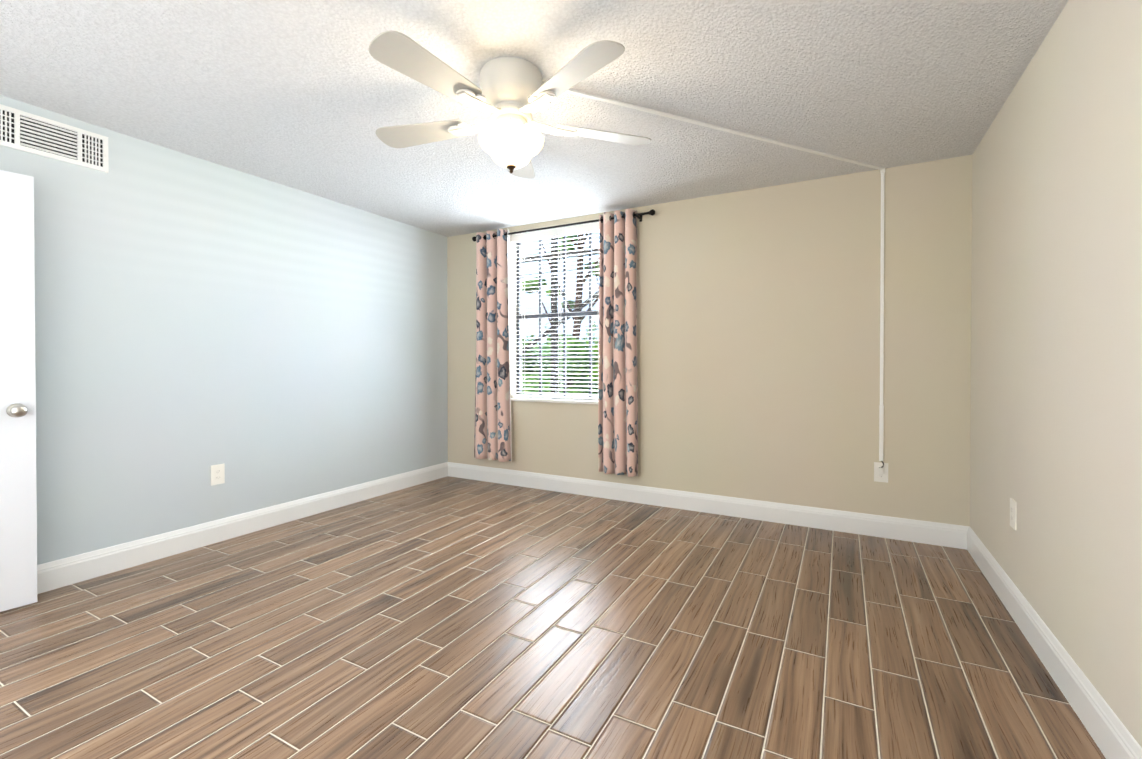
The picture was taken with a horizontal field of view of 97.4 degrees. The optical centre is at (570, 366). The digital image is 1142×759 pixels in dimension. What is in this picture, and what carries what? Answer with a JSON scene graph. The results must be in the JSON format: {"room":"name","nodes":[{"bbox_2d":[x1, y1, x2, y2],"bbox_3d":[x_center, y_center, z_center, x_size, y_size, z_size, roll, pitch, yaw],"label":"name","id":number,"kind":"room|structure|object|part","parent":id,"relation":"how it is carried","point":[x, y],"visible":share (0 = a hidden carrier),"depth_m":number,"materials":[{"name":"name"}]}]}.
{"room":"empty bedroom","nodes":[
{"label":"empty bedroom","id":0,"kind":"room"},
{"bbox_2d":[0,170,37,611],"bbox_3d":[-2.802,0.113,2.065,0.175,2.030,0.821,0,1,34],"label":"door unit","id":1,"kind":"structure","parent":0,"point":[18,539],"depth_m":2.35,"materials":[{"name":"white wood"}]},
{"bbox_3d":[-2.597,0.203,2.365,0.175,0.066,0.096,0,1,34],"label":"knob","id":2,"kind":"part","parent":1,"relation":"part of","materials":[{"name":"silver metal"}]},
{"bbox_2d":[0,95,447,564],"bbox_3d":[-2.399,-0.090,3.239,0.200,2.440,4.800,0,1,28],"label":"wall","id":3,"kind":"structure","parent":0,"point":[267,343],"depth_m":3.19,"materials":[{"name":"paint"}]},
{"bbox_2d":[0,104,108,172],"bbox_3d":[-2.647,-1.160,2.545,0.016,0.192,0.460,0,1,28],"label":"air vent","id":4,"kind":"object","parent":3,"relation":"in","point":[33,133],"visible":1,"depth_m":2.55,"materials":[{"name":"white metal"}]},
{"bbox_2d":[211,464,224,485],"bbox_3d":[-2.283,0.695,3.240,0.008,0.128,0.080,0,1,28],"label":"electrical outlet","id":5,"kind":"object","parent":3,"relation":"attached to","point":[218,474],"visible":1,"depth_m":3.24,"materials":[{"name":"white plastic"}]},
{"bbox_2d":[37,462,447,593],"bbox_3d":[-2.304,1.060,3.197,0.016,0.142,4.400,0,1,28],"label":"baseboard","id":6,"kind":"structure","parent":3,"relation":"attached to","point":[56,574],"depth_m":3.18,"materials":[{"name":"white wood"}]},
{"bbox_2d":[0,0,1067,236],"bbox_3d":[-0.443,-1.351,2.168,4.650,0.100,4.800,0,1,28],"label":"ceiling","id":7,"kind":"structure","parent":0,"point":[310,96],"depth_m":2.33,"materials":[{"name":"white paint"}]},
{"bbox_2d":[369,31,650,178],"bbox_3d":[-0.300,-1.081,2.210,1.310,0.438,1.291,0,1,28],"label":"fan","id":8,"kind":"object","parent":7,"relation":"hanging from","point":[513,93],"visible":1,"depth_m":2.12,"materials":[{"name":"white metal"}]},
{"bbox_3d":[-0.266,-0.956,2.235,0.292,0.130,0.292,0,1,28],"label":"lamp shade","id":9,"kind":"part","parent":8,"relation":"part of","materials":[{"name":"white glass"}]},
{"bbox_2d":[0,476,1105,758],"bbox_3d":[-0.443,1.189,2.189,4.650,0.100,4.800,0,1,28],"label":"floor","id":10,"kind":"structure","parent":0,"point":[450,618],"depth_m":2.04,"materials":[{"name":"brown tile"}]},
{"bbox_2d":[447,155,971,525],"bbox_3d":[0.653,-0.098,4.201,4.250,2.440,0.200,0,1,28],"label":"wall","id":11,"kind":"structure","parent":0,"point":[758,343],"depth_m":3.58,"materials":[{"name":"paint"}]},
{"bbox_2d":[472,209,654,476],"bbox_3d":[-0.093,-0.197,4.512,1.844,2.162,0.303,0,1,28],"label":"window unit","id":12,"kind":"structure","parent":11,"relation":"in","point":[615,398],"depth_m":4.53,"materials":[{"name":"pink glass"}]},
{"bbox_2d":[474,229,511,461],"bbox_3d":[-0.747,-0.199,4.748,0.462,2.162,0.096,0,1,28],"label":"curtain","id":13,"kind":"object","parent":12,"relation":"hanging from","point":[492,432],"depth_m":4.74,"materials":[{"name":"pink fabric"}]},
{"bbox_3d":[-0.103,0.309,4.560,1.060,0.025,0.155,0,1,28],"label":"window sill","id":14,"kind":"part","parent":12,"relation":"part of","materials":[{"name":"wood"}]},
{"bbox_3d":[-0.128,-1.232,4.439,1.844,0.070,0.109,0,1,28],"label":"curtain rod","id":15,"kind":"part","parent":12,"relation":"part of","materials":[{"name":"black metal"}]},
{"bbox_2d":[598,209,637,476],"bbox_3d":[0.385,-0.193,4.135,0.352,2.162,0.097,0,1,28],"label":"curtain","id":16,"kind":"object","parent":12,"relation":"hanging from","point":[617,383],"depth_m":4.12,"materials":[{"name":"pink fabric"}]},
{"bbox_2d":[448,462,969,549],"bbox_3d":[0.602,1.052,4.115,4.250,0.142,0.016,0,1,28],"label":"baseboard","id":17,"kind":"structure","parent":11,"relation":"attached to","point":[929,532],"depth_m":3.75,"materials":[{"name":"white wood"}]},
{"bbox_2d":[542,82,887,482],"bbox_3d":[0.975,-0.269,2.801,1.492,2.074,1.951,0,1,28],"label":"cord cover","id":18,"kind":"object","parent":11,"relation":"attached to","point":[880,472],"visible":0.98,"depth_m":3.30,"materials":[{"name":"white plastic"}]},
{"bbox_2d":[874,462,887,482],"bbox_3d":[2.059,0.700,3.327,0.080,0.128,0.008,0,1,28],"label":"outlet","id":19,"kind":"object","parent":18,"relation":"attached to","point":[880,471],"depth_m":3.32,"materials":[{"name":"white plastic"}]},
{"bbox_2d":[970,0,1141,747],"bbox_3d":[1.514,-0.072,1.119,0.200,2.440,4.800,0,1,28],"label":"wall","id":20,"kind":"structure","parent":0,"point":[1056,375],"depth_m":1.75,"materials":[{"name":"paint"}]},
{"bbox_2d":[1010,498,1016,529],"bbox_3d":[2.039,0.678,2.313,0.008,0.128,0.080,0,1,28],"label":"electrical outlet","id":21,"kind":"object","parent":20,"relation":"attached to","point":[1013,514],"visible":1,"depth_m":2.30,"materials":[{"name":"white plastic"}]},
{"bbox_2d":[967,527,1141,758],"bbox_3d":[1.419,1.077,1.180,0.016,0.142,4.400,0,1,28],"label":"baseboard","id":22,"kind":"structure","parent":20,"relation":"attached to","point":[1109,733],"depth_m":1.77,"materials":[{"name":"white wood"}]},
{"label":"outside","id":23,"kind":"structure","parent":0,"visible":0},
{"bbox_2d":[521,230,598,381],"bbox_3d":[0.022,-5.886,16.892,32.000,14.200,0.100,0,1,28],"label":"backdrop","id":24,"kind":"structure","parent":23,"point":[569,327],"depth_m":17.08,"materials":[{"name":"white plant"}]},
{"bbox_3d":[6.031,1.173,21.743,50.000,0.100,35.750,0,1,28],"label":"ground","id":25,"kind":"structure","parent":23,"visible":0},
{"bbox_2d":[521,335,597,395],"bbox_3d":[-0.060,0.355,9.007,5.721,1.971,1.975,0,1,28],"label":"hedge","id":26,"kind":"object","parent":25,"relation":"on","point":[575,343],"depth_m":8.38,"materials":[{"name":"green plant"}]},
{"bbox_2d":[521,236,598,394],"bbox_3d":[0.522,-0.421,6.317,7.000,3.350,0.070,0,1,28],"label":"post","id":27,"kind":"object","parent":25,"relation":"on","point":[554,299],"depth_m":6.69,"materials":[{"name":"white wood"}]},
{"bbox_2d":[537,231,598,387],"bbox_3d":[0.168,-1.357,8.544,1.780,5.222,0.474,0,1,28],"label":"trunk","id":28,"kind":"object","parent":25,"relation":"on","point":[580,288],"depth_m":8.51,"materials":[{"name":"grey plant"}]},
{"bbox_2d":[521,233,598,308],"bbox_3d":[0.155,-2.392,8.561,2.475,2.787,1.128,0,1,28],"label":"tree","id":29,"kind":"object","parent":28,"relation":"attached to","point":[533,288],"depth_m":8.78,"materials":[{"name":"green plant"}]}
]}

